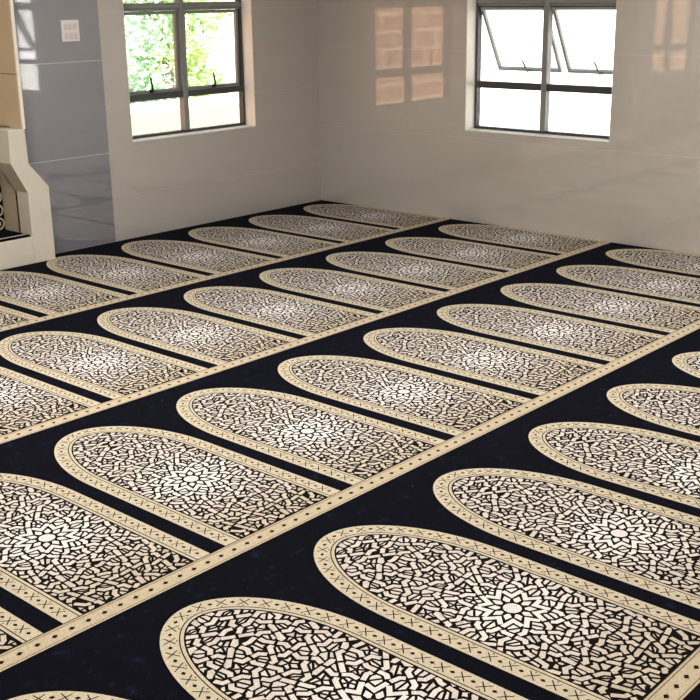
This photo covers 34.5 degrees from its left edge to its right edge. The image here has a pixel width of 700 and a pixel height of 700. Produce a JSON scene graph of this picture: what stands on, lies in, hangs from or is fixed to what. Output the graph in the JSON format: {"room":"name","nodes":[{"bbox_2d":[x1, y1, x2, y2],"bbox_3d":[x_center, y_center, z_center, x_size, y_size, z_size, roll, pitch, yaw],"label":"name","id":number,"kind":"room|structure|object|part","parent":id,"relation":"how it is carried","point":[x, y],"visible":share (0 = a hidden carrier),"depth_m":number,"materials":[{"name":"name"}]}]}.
{"room":"mosque","nodes":[
{"label":"mosque","id":0,"kind":"room"},
{"bbox_2d":[97,0,320,241],"bbox_3d":[-2.936,-1.714,6.297,0.170,2.862,7.840,14,23,40],"label":"wall","id":1,"kind":"structure","parent":0,"point":[167,184],"depth_m":8.62,"materials":[{"name":"beige paint"}]},
{"bbox_2d":[0,0,55,269],"bbox_3d":[-2.997,-1.509,6.377,0.596,2.398,2.479,14,23,40],"label":"mihrab","id":2,"kind":"object","parent":1,"relation":"attached to","point":[25,195],"visible":1,"depth_m":7.16,"materials":[{"name":"white paint"}]},
{"bbox_2d":[0,229,29,241],"bbox_3d":[-2.983,-0.539,6.683,0.547,0.011,2.151,14,23,40],"label":"carpet","id":3,"kind":"object","parent":2,"relation":"on","point":[5,235],"visible":1,"depth_m":7.26,"materials":[{"name":"black carpet"}]},
{"bbox_2d":[0,184,4,229],"bbox_3d":[-2.979,-0.776,6.653,0.026,0.460,2.074,14,23,40],"label":"patterned panel","id":4,"kind":"object","parent":3,"relation":"on","point":[2,222],"visible":1,"depth_m":7.41,"materials":[{"name":"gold metal"}]},
{"bbox_3d":[-2.057,-2.119,6.839,0.018,1.538,0.020,14,23,40],"label":"edge trim","id":5,"kind":"part","parent":2,"relation":"part of","materials":[{"name":"beige wood"}]},
{"bbox_2d":[13,0,115,253],"bbox_3d":[-1.918,-2.030,7.254,0.006,2.862,0.741,14,23,40],"label":"wall panel","id":6,"kind":"object","parent":1,"relation":"attached to","point":[62,84],"depth_m":7.46,"materials":[{"name":"grey tile"}]},
{"bbox_2d":[60,20,79,41],"bbox_3d":[-1.819,-2.077,7.337,0.018,0.136,0.136,14,23,40],"label":"light switch","id":7,"kind":"object","parent":6,"relation":"attached to","point":[69,28],"visible":1,"depth_m":7.33,"materials":[{"name":"white plastic"}]},
{"bbox_2d":[122,0,255,142],"bbox_3d":[-1.194,-2.278,8.154,0.165,1.410,1.192,14,23,40],"label":"window","id":8,"kind":"structure","parent":1,"relation":"in","point":[241,9],"depth_m":8.35,"materials":[{"name":"grey metal"}]},
{"bbox_3d":[-1.438,-2.113,8.017,0.028,0.563,0.544,16,24,39],"label":"sash","id":9,"kind":"part","parent":8,"relation":"part of","materials":[{"name":"grey metal"}]},
{"bbox_3d":[-1.419,-1.894,8.063,0.035,0.114,0.037,16,24,39],"label":"handle","id":10,"kind":"part","parent":8,"relation":"part of","materials":[{"name":"black metal"}]},
{"bbox_3d":[-1.167,-1.605,8.350,0.119,0.008,1.192,14,23,40],"label":"sill","id":11,"kind":"part","parent":8,"relation":"part of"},
{"bbox_3d":[-1.041,-2.252,8.440,0.028,0.563,0.544,16,24,39],"label":"sash","id":12,"kind":"part","parent":8,"relation":"part of","materials":[{"name":"grey metal"}]},
{"bbox_3d":[-1.022,-2.033,8.485,0.035,0.114,0.037,16,24,39],"label":"handle","id":13,"kind":"part","parent":8,"relation":"part of","materials":[{"name":"black metal"}]},
{"bbox_2d":[126,0,615,134],"bbox_3d":[4.585,-3.573,12.827,26.000,3.150,0.380,14,23,40],"label":"sky","id":14,"kind":"structure","parent":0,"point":[589,35],"depth_m":14.62,"materials":[{"name":"white"}]},
{"bbox_2d":[317,0,699,254],"bbox_3d":[2.319,-1.984,6.920,7.110,2.862,0.170,14,23,40],"label":"wall","id":15,"kind":"structure","parent":0,"point":[392,73],"depth_m":8.19,"materials":[{"name":"beige paint"}]},
{"bbox_2d":[465,0,616,142],"bbox_3d":[1.413,-2.220,7.854,1.192,1.410,0.404,14,23,40],"label":"window","id":16,"kind":"structure","parent":15,"relation":"in","point":[476,9],"depth_m":7.97,"materials":[{"name":"grey metal"}]},
{"bbox_3d":[1.235,-2.236,8.107,0.544,0.519,0.028,14,52,40],"label":"sash","id":17,"kind":"part","parent":16,"relation":"part of","materials":[{"name":"grey metal"}]},
{"bbox_3d":[1.279,-2.072,8.219,0.037,0.114,0.035,14,52,40],"label":"handle","id":18,"kind":"part","parent":16,"relation":"part of","materials":[{"name":"grey metal"}]},
{"bbox_3d":[1.327,-1.518,7.964,1.192,0.008,0.119,14,23,40],"label":"sill","id":19,"kind":"part","parent":16,"relation":"part of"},
{"bbox_3d":[1.679,-2.122,7.727,0.544,0.519,0.028,14,52,40],"label":"sash","id":20,"kind":"part","parent":16,"relation":"part of","materials":[{"name":"grey metal"}]},
{"bbox_3d":[1.724,-1.958,7.838,0.037,0.114,0.035,14,52,40],"label":"handle","id":21,"kind":"part","parent":16,"relation":"part of","materials":[{"name":"grey metal"}]},
{"bbox_3d":[-0.265,0.402,4.481,7.280,0.150,8.180,14,23,40],"label":"floor","id":22,"kind":"structure","parent":0,"visible":0},
{"bbox_2d":[0,200,448,331],"bbox_3d":[-2.339,-0.210,6.239,1.357,0.014,7.824,14,23,40],"label":"carpet","id":23,"kind":"object","parent":22,"relation":"on","point":[83,279],"visible":1,"depth_m":7.47,"materials":[{"name":"beige carpet"}]},
{"bbox_2d":[0,219,611,443],"bbox_3d":[-1.324,0.050,5.370,1.367,0.014,7.824,14,23,40],"label":"carpet","id":24,"kind":"object","parent":22,"relation":"on","point":[63,369],"visible":1,"depth_m":6.04,"materials":[{"name":"beige carpet"}]},
{"bbox_2d":[0,329,699,699],"bbox_3d":[0.719,0.574,3.621,1.368,0.014,7.824,14,23,40],"label":"carpet","id":25,"kind":"object","parent":22,"relation":"on","point":[553,553],"visible":1,"depth_m":3.25,"materials":[{"name":"beige carpet"}]},
{"bbox_2d":[0,242,699,671],"bbox_3d":[-0.302,0.312,4.496,1.372,0.014,7.824,14,23,40],"label":"carpet","id":26,"kind":"object","parent":22,"relation":"on","point":[103,513],"visible":1,"depth_m":4.45,"materials":[{"name":"beige carpet"}]},
{"bbox_2d":[683,683,699,699],"bbox_3d":[1.768,0.845,2.721,1.450,0.012,7.820,14,23,40],"label":"carpet","id":27,"kind":"object","parent":22,"relation":"on","point":[694,694],"visible":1,"depth_m":2.75,"materials":[{"name":"carpet"}]},
{"label":"outside","id":28,"kind":"structure","parent":0,"visible":0},
{"bbox_3d":[-0.633,-2.855,16.347,70.000,0.200,70.000,14,23,40],"label":"ground","id":29,"kind":"structure","parent":28,"visible":0},
{"bbox_2d":[123,0,171,103],"bbox_3d":[-2.978,-3.912,13.259,2.065,3.747,1.776,-1,18,0],"label":"leafy tree","id":30,"kind":"object","parent":29,"relation":"on","point":[133,33],"visible":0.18,"depth_m":13.47,"materials":[{"name":"green plant"}]},
{"bbox_2d":[123,0,232,102],"bbox_3d":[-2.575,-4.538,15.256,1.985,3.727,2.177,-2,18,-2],"label":"leafy tree","id":31,"kind":"object","parent":29,"relation":"on","point":[168,56],"visible":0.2,"depth_m":15.06,"materials":[{"name":"green plant"}]},
{"bbox_2d":[130,93,239,134],"bbox_3d":[0.536,-3.196,15.417,0.208,0.980,13.600,14,23,40],"label":"wall","id":32,"kind":"structure","parent":29,"relation":"on","point":[157,116],"depth_m":12.62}
]}

